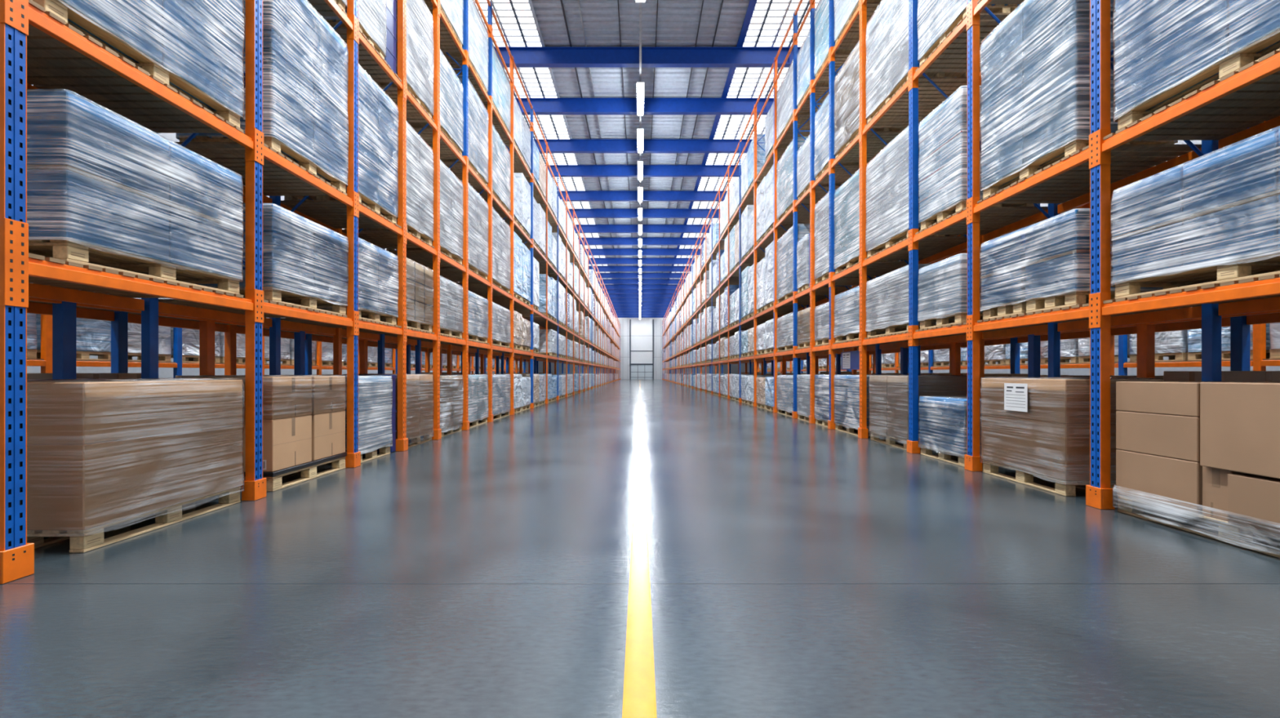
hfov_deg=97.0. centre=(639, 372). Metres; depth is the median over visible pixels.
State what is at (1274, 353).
wooden pallet
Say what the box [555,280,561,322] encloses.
load
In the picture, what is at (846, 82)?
load
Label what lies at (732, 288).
load
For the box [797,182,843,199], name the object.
wooden pallet
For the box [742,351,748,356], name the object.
wooden pallet
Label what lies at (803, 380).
load
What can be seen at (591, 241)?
roof beam
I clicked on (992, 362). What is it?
wooden pallet
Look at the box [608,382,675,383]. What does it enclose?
trim
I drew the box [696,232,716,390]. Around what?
frame
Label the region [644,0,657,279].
trim
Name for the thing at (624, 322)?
wall
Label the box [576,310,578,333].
load
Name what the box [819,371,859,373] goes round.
stack
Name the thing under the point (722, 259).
load
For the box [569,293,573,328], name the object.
load
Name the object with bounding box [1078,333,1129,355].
load
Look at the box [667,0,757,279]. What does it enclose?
trim
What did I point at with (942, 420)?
load
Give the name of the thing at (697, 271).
load
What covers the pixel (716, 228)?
load
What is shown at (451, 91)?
load
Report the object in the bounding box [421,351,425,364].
load
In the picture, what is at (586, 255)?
load
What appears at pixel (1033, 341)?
frame
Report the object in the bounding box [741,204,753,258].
load
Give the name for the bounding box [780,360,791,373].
frame
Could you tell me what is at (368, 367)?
frame
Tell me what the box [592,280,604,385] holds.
frame
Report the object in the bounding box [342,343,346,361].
load
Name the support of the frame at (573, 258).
on the floor
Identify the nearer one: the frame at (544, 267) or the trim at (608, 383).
the frame at (544, 267)
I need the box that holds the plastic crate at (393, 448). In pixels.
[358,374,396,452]
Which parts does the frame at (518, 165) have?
post, post, rail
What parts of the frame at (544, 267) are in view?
post, post, rail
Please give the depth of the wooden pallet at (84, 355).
9.94 m
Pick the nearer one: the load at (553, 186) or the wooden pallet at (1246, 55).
the wooden pallet at (1246, 55)
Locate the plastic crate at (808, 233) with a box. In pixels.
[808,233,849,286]
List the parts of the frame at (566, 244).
post, rail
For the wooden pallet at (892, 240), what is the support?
on the frame at (913, 100)
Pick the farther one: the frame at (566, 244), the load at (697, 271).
the load at (697, 271)
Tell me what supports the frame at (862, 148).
on the floor
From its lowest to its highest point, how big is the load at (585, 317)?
1.646 m
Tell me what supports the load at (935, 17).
on the wooden pallet at (997, 8)
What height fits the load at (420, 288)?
1.013 m
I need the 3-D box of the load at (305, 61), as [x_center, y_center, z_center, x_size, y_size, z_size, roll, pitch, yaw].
[-4.179,-3.247,6.436,1.009,1.806,1.516,0,0,0]
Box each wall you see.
[26,84,561,379]
[563,317,715,378]
[716,140,1279,375]
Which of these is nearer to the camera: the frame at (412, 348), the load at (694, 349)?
the frame at (412, 348)
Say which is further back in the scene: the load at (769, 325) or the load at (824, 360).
the load at (824, 360)
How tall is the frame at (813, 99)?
10.739 m
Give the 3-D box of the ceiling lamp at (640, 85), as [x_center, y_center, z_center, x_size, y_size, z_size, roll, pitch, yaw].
[0.015,-10.080,20.750,0.260,0.300,2.320,0,0,0]
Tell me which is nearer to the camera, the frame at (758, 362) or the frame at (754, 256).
the frame at (754, 256)
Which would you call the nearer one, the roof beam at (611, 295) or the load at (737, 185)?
the load at (737, 185)
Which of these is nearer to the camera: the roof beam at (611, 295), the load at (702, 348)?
the load at (702, 348)
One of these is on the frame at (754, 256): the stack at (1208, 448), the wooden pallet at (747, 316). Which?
the wooden pallet at (747, 316)
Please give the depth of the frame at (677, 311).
62.17 m
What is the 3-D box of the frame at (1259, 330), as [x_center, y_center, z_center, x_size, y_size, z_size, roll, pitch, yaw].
[10.540,-1.601,10.438,1.060,5.598,2.597,0,0,0]
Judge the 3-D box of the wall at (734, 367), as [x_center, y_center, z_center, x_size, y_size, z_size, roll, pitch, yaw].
[14.600,-5.010,50.000,0.200,12.420,114.000,0,0,0]
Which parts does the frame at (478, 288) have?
post, post, rail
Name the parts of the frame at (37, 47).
post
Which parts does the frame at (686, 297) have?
post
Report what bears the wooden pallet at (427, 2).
on the frame at (445, 39)
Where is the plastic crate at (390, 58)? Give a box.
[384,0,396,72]
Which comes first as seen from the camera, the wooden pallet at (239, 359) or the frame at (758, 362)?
the wooden pallet at (239, 359)
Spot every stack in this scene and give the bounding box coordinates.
[26,373,141,379]
[175,374,237,379]
[180,374,346,476]
[384,373,430,374]
[421,372,459,373]
[756,373,779,374]
[779,373,806,374]
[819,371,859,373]
[871,373,908,374]
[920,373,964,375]
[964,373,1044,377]
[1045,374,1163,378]
[1112,381,1279,550]
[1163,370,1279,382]
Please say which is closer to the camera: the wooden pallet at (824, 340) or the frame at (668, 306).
the wooden pallet at (824, 340)
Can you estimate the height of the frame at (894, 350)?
5.598 m
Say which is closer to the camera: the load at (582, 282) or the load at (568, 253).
the load at (568, 253)
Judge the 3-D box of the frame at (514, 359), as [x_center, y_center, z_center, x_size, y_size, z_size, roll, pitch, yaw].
[-5.425,-1.601,26.189,1.090,5.598,1.897,0,0,0]
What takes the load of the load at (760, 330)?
on the wooden pallet at (762, 351)
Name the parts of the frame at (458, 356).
post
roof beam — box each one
[493,47,800,67]
[515,97,773,115]
[533,138,752,153]
[545,164,741,177]
[556,191,727,200]
[565,208,719,217]
[573,224,711,232]
[577,237,705,244]
[584,248,700,255]
[588,257,694,264]
[588,266,691,271]
[595,272,688,278]
[598,279,685,284]
[599,284,682,288]
[601,288,680,293]
[604,293,678,297]
[606,297,675,301]
[608,301,675,304]
[608,304,672,307]
[610,307,671,310]
[610,310,671,312]
[613,312,668,315]
[613,315,668,317]
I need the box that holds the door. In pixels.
[629,319,653,378]
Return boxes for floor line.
[622,380,657,717]
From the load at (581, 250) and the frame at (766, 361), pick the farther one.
the load at (581, 250)
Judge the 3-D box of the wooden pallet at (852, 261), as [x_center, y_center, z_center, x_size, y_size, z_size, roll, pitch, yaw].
[4.610,-2.155,11.303,0.937,0.149,1.433,0,0,0]
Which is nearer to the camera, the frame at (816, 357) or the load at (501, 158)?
the load at (501, 158)
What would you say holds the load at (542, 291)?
on the wooden pallet
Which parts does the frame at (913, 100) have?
post, post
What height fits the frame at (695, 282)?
10.739 m
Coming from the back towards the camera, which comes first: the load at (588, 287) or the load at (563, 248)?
the load at (588, 287)
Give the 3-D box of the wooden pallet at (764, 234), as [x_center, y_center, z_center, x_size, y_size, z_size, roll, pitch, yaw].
[4.610,-4.566,19.408,0.936,0.149,1.330,0,0,0]
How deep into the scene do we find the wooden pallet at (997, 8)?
7.33 m
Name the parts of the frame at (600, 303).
post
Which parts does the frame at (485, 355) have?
post, post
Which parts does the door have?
panel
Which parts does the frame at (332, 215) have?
post, post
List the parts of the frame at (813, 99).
rail, post, post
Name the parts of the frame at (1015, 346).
post, post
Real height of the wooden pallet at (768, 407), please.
0.149 m
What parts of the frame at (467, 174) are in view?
post, post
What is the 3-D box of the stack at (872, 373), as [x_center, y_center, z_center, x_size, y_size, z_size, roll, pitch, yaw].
[5.830,0.600,12.450,0.822,1.197,1.646,0,0,0]
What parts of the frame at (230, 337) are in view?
post, post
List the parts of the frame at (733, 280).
rail, post, post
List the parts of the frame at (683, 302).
post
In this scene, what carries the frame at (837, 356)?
on the floor
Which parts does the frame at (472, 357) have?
post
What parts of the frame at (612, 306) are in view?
post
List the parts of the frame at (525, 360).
post, post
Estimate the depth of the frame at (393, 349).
22.14 m
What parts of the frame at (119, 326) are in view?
post, post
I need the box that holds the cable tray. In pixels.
[639,2,641,286]
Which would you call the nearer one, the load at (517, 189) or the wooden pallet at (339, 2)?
the wooden pallet at (339, 2)
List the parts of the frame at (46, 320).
post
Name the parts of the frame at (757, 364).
post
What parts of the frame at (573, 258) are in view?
post, post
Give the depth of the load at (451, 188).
11.11 m
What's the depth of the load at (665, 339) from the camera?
57.72 m
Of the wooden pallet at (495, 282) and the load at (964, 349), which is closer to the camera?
the wooden pallet at (495, 282)
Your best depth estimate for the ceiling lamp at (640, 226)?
39.31 m
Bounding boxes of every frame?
[0,0,253,583]
[26,287,206,378]
[26,358,45,365]
[28,297,62,303]
[40,284,177,373]
[111,195,299,375]
[141,0,353,500]
[173,327,245,379]
[224,324,364,374]
[262,335,319,374]
[269,0,402,467]
[305,331,408,374]
[316,341,346,374]
[333,0,437,451]
[358,339,432,374]
[367,366,395,369]
[377,0,466,439]
[392,348,415,373]
[395,345,462,373]
[415,0,490,430]
[425,347,483,373]
[441,353,458,372]
[447,1,512,422]
[451,350,498,373]
[457,355,473,372]
[468,352,510,373]
[471,356,479,373]
[475,55,532,414]
[484,354,519,373]
[494,355,529,373]
[501,105,546,408]
[504,359,506,373]
[506,357,537,373]
[515,328,544,373]
[520,142,558,403]
[523,359,550,373]
[533,168,566,399]
[533,360,553,373]
[545,191,573,396]
[554,209,579,394]
[561,224,584,392]
[568,236,588,391]
[573,246,591,389]
[577,253,595,388]
[582,262,598,387]
[585,269,600,386]
[588,274,602,386]
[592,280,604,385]
[594,285,606,384]
[595,289,608,383]
[598,293,608,383]
[600,297,610,382]
[603,302,613,382]
[604,306,613,382]
[613,323,620,379]
[667,306,676,381]
[668,303,676,381]
[670,300,679,382]
[671,297,680,382]
[672,294,682,382]
[673,290,684,382]
[675,285,687,383]
[676,282,688,384]
[679,277,692,384]
[680,272,694,385]
[683,266,697,386]
[685,259,702,386]
[688,252,705,388]
[692,242,711,389]
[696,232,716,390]
[700,218,723,391]
[705,206,730,394]
[711,189,739,395]
[719,168,751,399]
[728,142,765,402]
[733,361,759,372]
[739,104,784,406]
[741,361,767,373]
[751,360,771,373]
[754,57,809,412]
[757,359,786,374]
[765,358,793,376]
[774,10,829,417]
[777,356,806,374]
[777,361,782,373]
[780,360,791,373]
[784,355,829,373]
[790,360,802,373]
[794,0,857,423]
[799,285,851,373]
[811,0,881,429]
[815,275,875,373]
[831,0,920,438]
[837,347,908,373]
[851,354,871,373]
[862,0,984,453]
[866,260,951,374]
[869,352,898,373]
[896,349,933,373]
[902,234,1019,374]
[912,0,1060,471]
[930,365,967,369]
[955,203,1114,377]
[973,0,1221,509]
[984,364,1027,368]
[1034,128,1249,377]
[1040,334,1127,375]
[1102,47,1279,315]
[1123,120,1266,370]
[1146,310,1279,324]
[1261,358,1279,365]
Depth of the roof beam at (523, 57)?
18.99 m
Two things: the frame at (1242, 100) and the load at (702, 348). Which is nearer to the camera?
the frame at (1242, 100)
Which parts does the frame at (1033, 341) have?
post, post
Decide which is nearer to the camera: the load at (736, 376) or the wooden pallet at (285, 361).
the wooden pallet at (285, 361)
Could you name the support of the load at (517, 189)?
on the wooden pallet at (515, 219)
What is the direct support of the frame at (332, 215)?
on the floor
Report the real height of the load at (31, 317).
0.678 m
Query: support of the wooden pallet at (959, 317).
on the frame at (959, 51)
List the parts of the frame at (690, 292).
post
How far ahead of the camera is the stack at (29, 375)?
5.20 m
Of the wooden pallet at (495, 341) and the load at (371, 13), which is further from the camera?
the wooden pallet at (495, 341)
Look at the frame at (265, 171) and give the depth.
5.41 m
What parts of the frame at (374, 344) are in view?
post, post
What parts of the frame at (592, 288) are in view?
post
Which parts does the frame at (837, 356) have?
post, post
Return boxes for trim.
[8,582,1279,583]
[528,0,613,279]
[560,0,620,279]
[566,396,721,397]
[577,0,623,272]
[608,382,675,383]
[617,0,633,257]
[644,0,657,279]
[655,0,703,279]
[660,0,723,279]
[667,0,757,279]
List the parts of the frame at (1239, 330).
post, post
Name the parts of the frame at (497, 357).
post, post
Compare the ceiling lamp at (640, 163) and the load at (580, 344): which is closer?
the ceiling lamp at (640, 163)
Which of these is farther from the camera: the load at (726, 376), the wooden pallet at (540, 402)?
the load at (726, 376)
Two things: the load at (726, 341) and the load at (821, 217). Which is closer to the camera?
the load at (821, 217)
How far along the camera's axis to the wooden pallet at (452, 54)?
12.17 m
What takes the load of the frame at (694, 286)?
on the floor
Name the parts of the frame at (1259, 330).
post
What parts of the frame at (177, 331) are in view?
post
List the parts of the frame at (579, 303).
post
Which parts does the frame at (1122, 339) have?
post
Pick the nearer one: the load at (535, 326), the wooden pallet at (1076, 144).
the wooden pallet at (1076, 144)
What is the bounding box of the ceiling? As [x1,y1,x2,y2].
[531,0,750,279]
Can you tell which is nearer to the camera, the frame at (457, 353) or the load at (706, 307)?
the frame at (457, 353)
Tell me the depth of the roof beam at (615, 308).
93.60 m
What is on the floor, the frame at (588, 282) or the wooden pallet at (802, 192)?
the frame at (588, 282)
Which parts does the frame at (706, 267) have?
post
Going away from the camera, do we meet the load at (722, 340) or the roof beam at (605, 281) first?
the load at (722, 340)
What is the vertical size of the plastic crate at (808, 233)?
1.350 m
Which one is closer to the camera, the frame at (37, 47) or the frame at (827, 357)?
the frame at (37, 47)
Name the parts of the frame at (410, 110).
post, post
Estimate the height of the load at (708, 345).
0.939 m
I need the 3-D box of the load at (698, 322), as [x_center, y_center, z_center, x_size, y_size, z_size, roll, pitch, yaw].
[4.610,-2.890,40.407,1.000,1.313,1.368,0,0,0]
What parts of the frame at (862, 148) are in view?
post, post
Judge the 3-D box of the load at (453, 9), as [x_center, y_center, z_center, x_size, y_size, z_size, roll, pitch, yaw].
[-4.180,-7.538,11.103,1.008,1.465,1.515,0,0,0]
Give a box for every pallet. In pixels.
[26,348,36,358]
[26,485,240,552]
[28,238,239,293]
[32,0,240,127]
[36,349,111,359]
[77,352,171,361]
[137,355,220,362]
[178,135,346,192]
[185,356,245,363]
[213,286,346,315]
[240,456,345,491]
[242,358,289,364]
[266,359,315,364]
[284,191,396,223]
[315,360,333,365]
[315,360,346,365]
[316,306,396,324]
[323,443,390,464]
[325,19,384,58]
[335,0,345,17]
[343,362,377,366]
[344,221,431,245]
[370,362,391,366]
[376,82,431,118]
[379,317,431,332]
[386,242,462,263]
[408,122,462,154]
[408,431,431,447]
[409,324,462,337]
[423,0,462,46]
[426,262,487,279]
[440,159,487,185]
[441,422,462,436]
[442,52,487,92]
[443,333,487,342]
[453,277,510,293]
[469,416,487,427]
[475,189,510,213]
[478,337,510,346]
[480,97,510,133]
[493,409,510,420]
[501,216,521,226]
[501,342,521,349]
[509,290,521,300]
[514,406,521,413]
[521,225,529,236]
[521,297,529,305]
[521,345,529,351]
[521,404,529,410]
[533,347,538,352]
[533,401,538,406]
[538,351,556,356]
[538,400,545,405]
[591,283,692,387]
[742,314,748,320]
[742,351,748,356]
[742,399,748,404]
[756,232,765,244]
[756,305,765,313]
[756,348,765,354]
[756,402,765,408]
[765,145,787,159]
[765,224,792,234]
[765,301,773,308]
[765,346,792,353]
[765,404,773,411]
[777,112,809,141]
[777,202,816,222]
[777,290,793,302]
[777,343,804,351]
[777,407,791,416]
[797,80,829,107]
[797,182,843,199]
[797,283,808,293]
[797,340,809,348]
[797,413,808,421]
[815,48,853,81]
[815,161,868,179]
[815,271,874,283]
[815,336,855,345]
[815,417,827,426]
[835,0,881,44]
[835,127,906,158]
[835,253,908,273]
[835,331,885,342]
[835,422,885,436]
[866,71,967,122]
[866,227,967,257]
[866,321,936,337]
[870,431,938,450]
[884,363,894,367]
[919,4,1017,64]
[920,199,1034,229]
[920,311,983,328]
[920,361,948,366]
[920,444,1002,466]
[933,360,962,365]
[960,360,999,365]
[982,137,1173,198]
[982,299,1065,319]
[982,459,1115,496]
[984,359,1008,364]
[1005,357,1069,364]
[1026,289,1155,312]
[1040,356,1089,363]
[1078,355,1129,362]
[1114,251,1279,299]
[1117,28,1279,129]
[1117,493,1279,557]
[1129,352,1230,361]
[1187,349,1270,359]
[1269,348,1279,358]
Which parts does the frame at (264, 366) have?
post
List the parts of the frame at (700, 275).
post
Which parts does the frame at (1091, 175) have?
post, post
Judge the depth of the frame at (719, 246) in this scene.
29.76 m
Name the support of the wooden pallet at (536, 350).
on the frame at (535, 192)
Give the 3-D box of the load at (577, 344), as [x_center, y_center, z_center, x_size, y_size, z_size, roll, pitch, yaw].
[-4.179,-1.339,33.486,1.011,0.929,1.373,0,0,0]
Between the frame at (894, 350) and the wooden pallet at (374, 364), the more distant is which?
the wooden pallet at (374, 364)
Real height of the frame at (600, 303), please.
10.269 m
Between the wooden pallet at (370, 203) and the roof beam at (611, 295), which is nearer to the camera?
the wooden pallet at (370, 203)
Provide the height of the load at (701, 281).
1.609 m
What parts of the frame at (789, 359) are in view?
post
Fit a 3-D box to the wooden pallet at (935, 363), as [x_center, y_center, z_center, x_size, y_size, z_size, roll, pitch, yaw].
[10.550,-0.305,18.919,0.900,0.149,1.140,0,0,0]
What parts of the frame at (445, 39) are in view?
post, post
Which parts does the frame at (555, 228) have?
post, post, rail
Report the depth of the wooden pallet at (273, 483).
6.37 m
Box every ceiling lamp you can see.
[635,0,645,4]
[636,81,644,115]
[637,128,643,153]
[637,160,643,180]
[637,186,642,201]
[638,208,642,220]
[638,224,642,234]
[638,238,641,247]
[638,249,641,257]
[638,259,641,266]
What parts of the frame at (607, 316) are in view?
post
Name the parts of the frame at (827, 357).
post, post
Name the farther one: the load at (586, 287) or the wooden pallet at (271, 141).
the load at (586, 287)
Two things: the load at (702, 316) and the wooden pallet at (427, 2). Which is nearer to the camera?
the wooden pallet at (427, 2)
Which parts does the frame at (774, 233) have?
rail, post, post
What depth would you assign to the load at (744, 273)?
22.25 m
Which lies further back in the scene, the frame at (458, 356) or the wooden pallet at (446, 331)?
the frame at (458, 356)
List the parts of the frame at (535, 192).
post, post, rail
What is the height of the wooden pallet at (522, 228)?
0.149 m
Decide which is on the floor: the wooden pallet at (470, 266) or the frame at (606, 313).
the frame at (606, 313)
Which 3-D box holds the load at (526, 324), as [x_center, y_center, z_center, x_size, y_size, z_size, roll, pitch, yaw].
[-4.180,-1.304,18.490,1.010,0.861,1.375,0,0,0]
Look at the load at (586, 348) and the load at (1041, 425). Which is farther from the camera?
the load at (586, 348)
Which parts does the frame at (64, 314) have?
post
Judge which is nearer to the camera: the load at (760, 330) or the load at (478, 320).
the load at (478, 320)
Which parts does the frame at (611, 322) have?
post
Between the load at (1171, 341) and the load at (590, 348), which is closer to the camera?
the load at (1171, 341)
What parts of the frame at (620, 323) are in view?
post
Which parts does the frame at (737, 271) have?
rail, post, post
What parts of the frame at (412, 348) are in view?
post, post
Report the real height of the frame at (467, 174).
10.269 m
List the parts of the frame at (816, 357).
post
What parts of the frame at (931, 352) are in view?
post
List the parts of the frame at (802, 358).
post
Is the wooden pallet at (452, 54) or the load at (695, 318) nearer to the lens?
the wooden pallet at (452, 54)
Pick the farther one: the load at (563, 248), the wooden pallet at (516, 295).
the load at (563, 248)
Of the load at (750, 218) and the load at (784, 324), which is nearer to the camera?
the load at (784, 324)
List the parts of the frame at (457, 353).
post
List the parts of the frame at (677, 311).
post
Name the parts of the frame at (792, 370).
post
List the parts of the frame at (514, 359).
post, post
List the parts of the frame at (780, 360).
post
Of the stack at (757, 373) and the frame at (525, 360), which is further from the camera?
the frame at (525, 360)
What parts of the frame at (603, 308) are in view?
post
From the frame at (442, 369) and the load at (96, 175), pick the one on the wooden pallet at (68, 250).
the load at (96, 175)
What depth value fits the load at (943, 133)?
7.71 m
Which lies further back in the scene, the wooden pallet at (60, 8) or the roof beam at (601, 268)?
the roof beam at (601, 268)
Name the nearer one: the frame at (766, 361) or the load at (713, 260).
the frame at (766, 361)
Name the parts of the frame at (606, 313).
post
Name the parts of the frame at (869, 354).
post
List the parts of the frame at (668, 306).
post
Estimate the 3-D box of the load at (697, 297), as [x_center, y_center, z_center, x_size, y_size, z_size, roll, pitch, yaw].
[4.611,-5.513,40.409,1.015,1.739,1.380,0,0,0]
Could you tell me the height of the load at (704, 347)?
0.873 m
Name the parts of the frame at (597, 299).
post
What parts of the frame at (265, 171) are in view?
post, post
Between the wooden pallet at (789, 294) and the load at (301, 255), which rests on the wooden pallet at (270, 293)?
the load at (301, 255)
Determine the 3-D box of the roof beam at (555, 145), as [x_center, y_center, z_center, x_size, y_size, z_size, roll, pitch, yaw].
[0.000,-10.578,26.450,28.960,0.555,0.240,0,0,0]
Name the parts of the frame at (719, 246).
rail, post, post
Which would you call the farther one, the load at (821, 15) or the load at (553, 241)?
the load at (553, 241)
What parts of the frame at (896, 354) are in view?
post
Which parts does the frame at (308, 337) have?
post, post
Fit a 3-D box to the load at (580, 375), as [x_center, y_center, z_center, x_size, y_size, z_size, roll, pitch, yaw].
[-4.178,0.607,35.074,1.007,0.878,1.372,0,0,0]
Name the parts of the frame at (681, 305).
post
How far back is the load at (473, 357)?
32.94 m
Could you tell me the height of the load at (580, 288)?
1.480 m
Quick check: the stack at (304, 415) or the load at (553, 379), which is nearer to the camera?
the stack at (304, 415)
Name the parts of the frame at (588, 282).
post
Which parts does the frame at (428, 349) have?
post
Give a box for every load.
[26,88,243,281]
[26,312,36,348]
[26,377,244,529]
[34,313,111,351]
[61,0,244,119]
[128,322,171,354]
[170,326,220,355]
[175,0,348,186]
[193,203,348,306]
[219,331,245,357]
[264,336,289,359]
[289,338,315,359]
[297,63,398,217]
[315,341,333,360]
[322,0,386,57]
[340,374,392,453]
[341,0,347,8]
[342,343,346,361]
[342,373,434,439]
[345,235,398,317]
[367,121,433,240]
[367,346,377,362]
[377,346,391,363]
[395,0,433,115]
[396,257,433,324]
[410,350,415,364]
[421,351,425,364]
[430,351,432,364]
[430,373,488,421]
[431,48,463,152]
[431,159,463,259]
[431,275,463,332]
[440,0,463,46]
[440,374,463,431]
[442,353,447,364]
[452,354,457,365]
[456,355,461,365]
[457,75,488,183]
[459,206,511,289]
[460,180,488,274]
[468,0,488,92]
[468,290,488,337]
[471,356,475,366]
[485,373,511,413]
[492,44,511,133]
[492,123,511,211]
[492,302,511,342]
[492,358,494,367]
[509,309,522,344]
[509,373,522,408]
[513,95,522,153]
[513,173,522,224]
[513,173,530,235]
[513,231,522,296]
[520,318,531,346]
[521,115,531,169]
[521,242,531,302]
[521,373,539,402]
[521,376,530,405]
[528,373,551,398]
[533,138,539,185]
[533,196,539,245]
[533,256,539,306]
[533,321,539,348]
[537,203,546,253]
[538,151,546,197]
[538,274,551,315]
[538,328,556,353]
[538,374,546,400]
[545,165,551,208]
[545,218,551,262]
[549,276,556,319]
[551,177,556,218]
[551,232,561,274]
[551,234,556,268]
[551,373,569,393]
[551,374,561,395]
[551,376,556,397]
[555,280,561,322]
[556,193,561,227]
[556,333,561,354]
[559,373,578,391]
[560,199,565,235]
[561,241,565,279]
[561,284,565,324]
[561,334,565,355]
[561,374,565,395]
[564,209,569,242]
[564,247,569,284]
[565,290,569,327]
[565,338,569,355]
[569,217,573,248]
[569,262,573,288]
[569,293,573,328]
[569,340,573,356]
[569,373,573,392]
[570,262,576,292]
[571,340,576,357]
[572,229,576,253]
[572,298,576,331]
[575,235,578,258]
[575,265,578,295]
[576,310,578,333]
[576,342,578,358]
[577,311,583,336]
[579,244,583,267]
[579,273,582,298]
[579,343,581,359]
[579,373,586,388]
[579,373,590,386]
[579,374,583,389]
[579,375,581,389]
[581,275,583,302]
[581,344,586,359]
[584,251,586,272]
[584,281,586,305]
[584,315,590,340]
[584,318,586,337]
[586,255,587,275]
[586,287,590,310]
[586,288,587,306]
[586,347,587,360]
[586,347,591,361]
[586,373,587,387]
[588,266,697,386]
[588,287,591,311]
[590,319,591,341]
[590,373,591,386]
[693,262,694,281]
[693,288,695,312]
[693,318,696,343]
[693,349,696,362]
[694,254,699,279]
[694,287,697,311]
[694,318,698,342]
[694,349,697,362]
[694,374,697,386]
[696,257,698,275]
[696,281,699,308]
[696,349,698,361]
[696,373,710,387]
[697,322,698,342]
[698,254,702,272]
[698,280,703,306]
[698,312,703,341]
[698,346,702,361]
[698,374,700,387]
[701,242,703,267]
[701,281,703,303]
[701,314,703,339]
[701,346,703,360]
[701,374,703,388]
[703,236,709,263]
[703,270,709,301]
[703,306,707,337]
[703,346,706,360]
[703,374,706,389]
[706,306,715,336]
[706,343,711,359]
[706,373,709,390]
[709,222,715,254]
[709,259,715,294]
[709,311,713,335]
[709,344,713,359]
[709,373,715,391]
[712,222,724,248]
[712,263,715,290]
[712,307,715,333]
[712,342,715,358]
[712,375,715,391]
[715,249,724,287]
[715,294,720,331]
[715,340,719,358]
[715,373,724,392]
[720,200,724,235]
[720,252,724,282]
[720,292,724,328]
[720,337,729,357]
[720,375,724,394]
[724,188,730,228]
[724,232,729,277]
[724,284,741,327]
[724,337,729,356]
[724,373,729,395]
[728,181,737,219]
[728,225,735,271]
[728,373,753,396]
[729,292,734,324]
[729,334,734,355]
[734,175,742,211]
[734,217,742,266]
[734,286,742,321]
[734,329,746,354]
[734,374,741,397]
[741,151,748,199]
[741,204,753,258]
[741,266,750,317]
[741,329,747,353]
[741,374,773,399]
[747,134,765,188]
[747,209,753,251]
[747,262,758,314]
[747,327,753,351]
[747,376,765,401]
[755,176,765,241]
[755,257,764,309]
[755,322,764,350]
[755,377,765,404]
[764,102,773,159]
[764,164,773,231]
[764,239,777,305]
[764,317,777,348]
[764,376,773,406]
[776,59,793,140]
[776,136,808,219]
[776,223,809,299]
[776,311,798,347]
[776,374,793,412]
[786,360,790,367]
[796,30,809,106]
[796,134,809,197]
[796,234,808,288]
[796,306,816,342]
[796,373,820,416]
[803,360,806,366]
[813,0,829,75]
[813,93,829,177]
[813,189,835,279]
[813,302,835,340]
[813,373,871,420]
[818,358,822,365]
[822,358,826,365]
[833,0,858,42]
[833,168,899,269]
[833,285,867,337]
[833,373,908,428]
[834,40,899,155]
[865,0,956,119]
[865,124,959,251]
[865,263,931,331]
[868,374,967,439]
[871,353,884,364]
[884,352,894,363]
[916,0,1019,62]
[917,253,983,320]
[918,85,983,222]
[918,395,982,455]
[920,349,933,362]
[933,348,949,361]
[960,346,967,360]
[979,0,1177,191]
[979,208,1163,311]
[980,377,1164,480]
[984,343,1005,359]
[1005,341,1040,359]
[1040,337,1078,357]
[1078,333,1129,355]
[1110,125,1279,286]
[1112,0,1279,122]
[1128,329,1188,354]
[1187,323,1272,351]
[1269,322,1279,348]
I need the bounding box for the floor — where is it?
[0,378,1279,717]
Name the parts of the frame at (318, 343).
post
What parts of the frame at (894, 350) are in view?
post, post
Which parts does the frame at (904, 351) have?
post, post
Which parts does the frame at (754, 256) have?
rail, post, post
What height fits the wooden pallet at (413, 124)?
0.149 m
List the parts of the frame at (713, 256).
post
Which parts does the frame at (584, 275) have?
post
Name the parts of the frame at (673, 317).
post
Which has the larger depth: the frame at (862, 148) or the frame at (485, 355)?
the frame at (485, 355)
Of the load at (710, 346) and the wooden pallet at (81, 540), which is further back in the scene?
the load at (710, 346)
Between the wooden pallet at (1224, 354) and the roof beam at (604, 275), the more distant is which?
the roof beam at (604, 275)
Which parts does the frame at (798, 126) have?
rail, post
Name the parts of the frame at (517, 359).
post, post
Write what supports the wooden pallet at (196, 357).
on the frame at (177, 331)
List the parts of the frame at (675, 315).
post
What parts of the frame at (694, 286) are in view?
post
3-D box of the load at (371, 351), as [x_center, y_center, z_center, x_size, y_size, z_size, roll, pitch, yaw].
[-10.120,-0.723,20.281,0.946,0.678,1.150,0,0,0]
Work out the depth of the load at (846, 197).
11.28 m
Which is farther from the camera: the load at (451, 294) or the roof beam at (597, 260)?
the roof beam at (597, 260)
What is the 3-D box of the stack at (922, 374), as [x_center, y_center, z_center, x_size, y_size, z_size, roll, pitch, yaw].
[5.830,0.600,10.550,0.822,1.197,1.646,0,0,0]
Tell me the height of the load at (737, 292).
1.313 m
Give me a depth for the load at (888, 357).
22.91 m
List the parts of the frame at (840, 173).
post, post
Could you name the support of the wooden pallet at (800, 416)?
on the floor
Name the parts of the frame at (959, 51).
post, post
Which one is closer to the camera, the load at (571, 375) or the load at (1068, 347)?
the load at (1068, 347)
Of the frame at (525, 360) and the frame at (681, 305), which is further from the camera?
the frame at (681, 305)
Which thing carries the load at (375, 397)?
on the wooden pallet
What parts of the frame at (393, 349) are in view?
post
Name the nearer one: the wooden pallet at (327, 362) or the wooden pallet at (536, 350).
the wooden pallet at (327, 362)
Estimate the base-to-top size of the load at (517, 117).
1.274 m

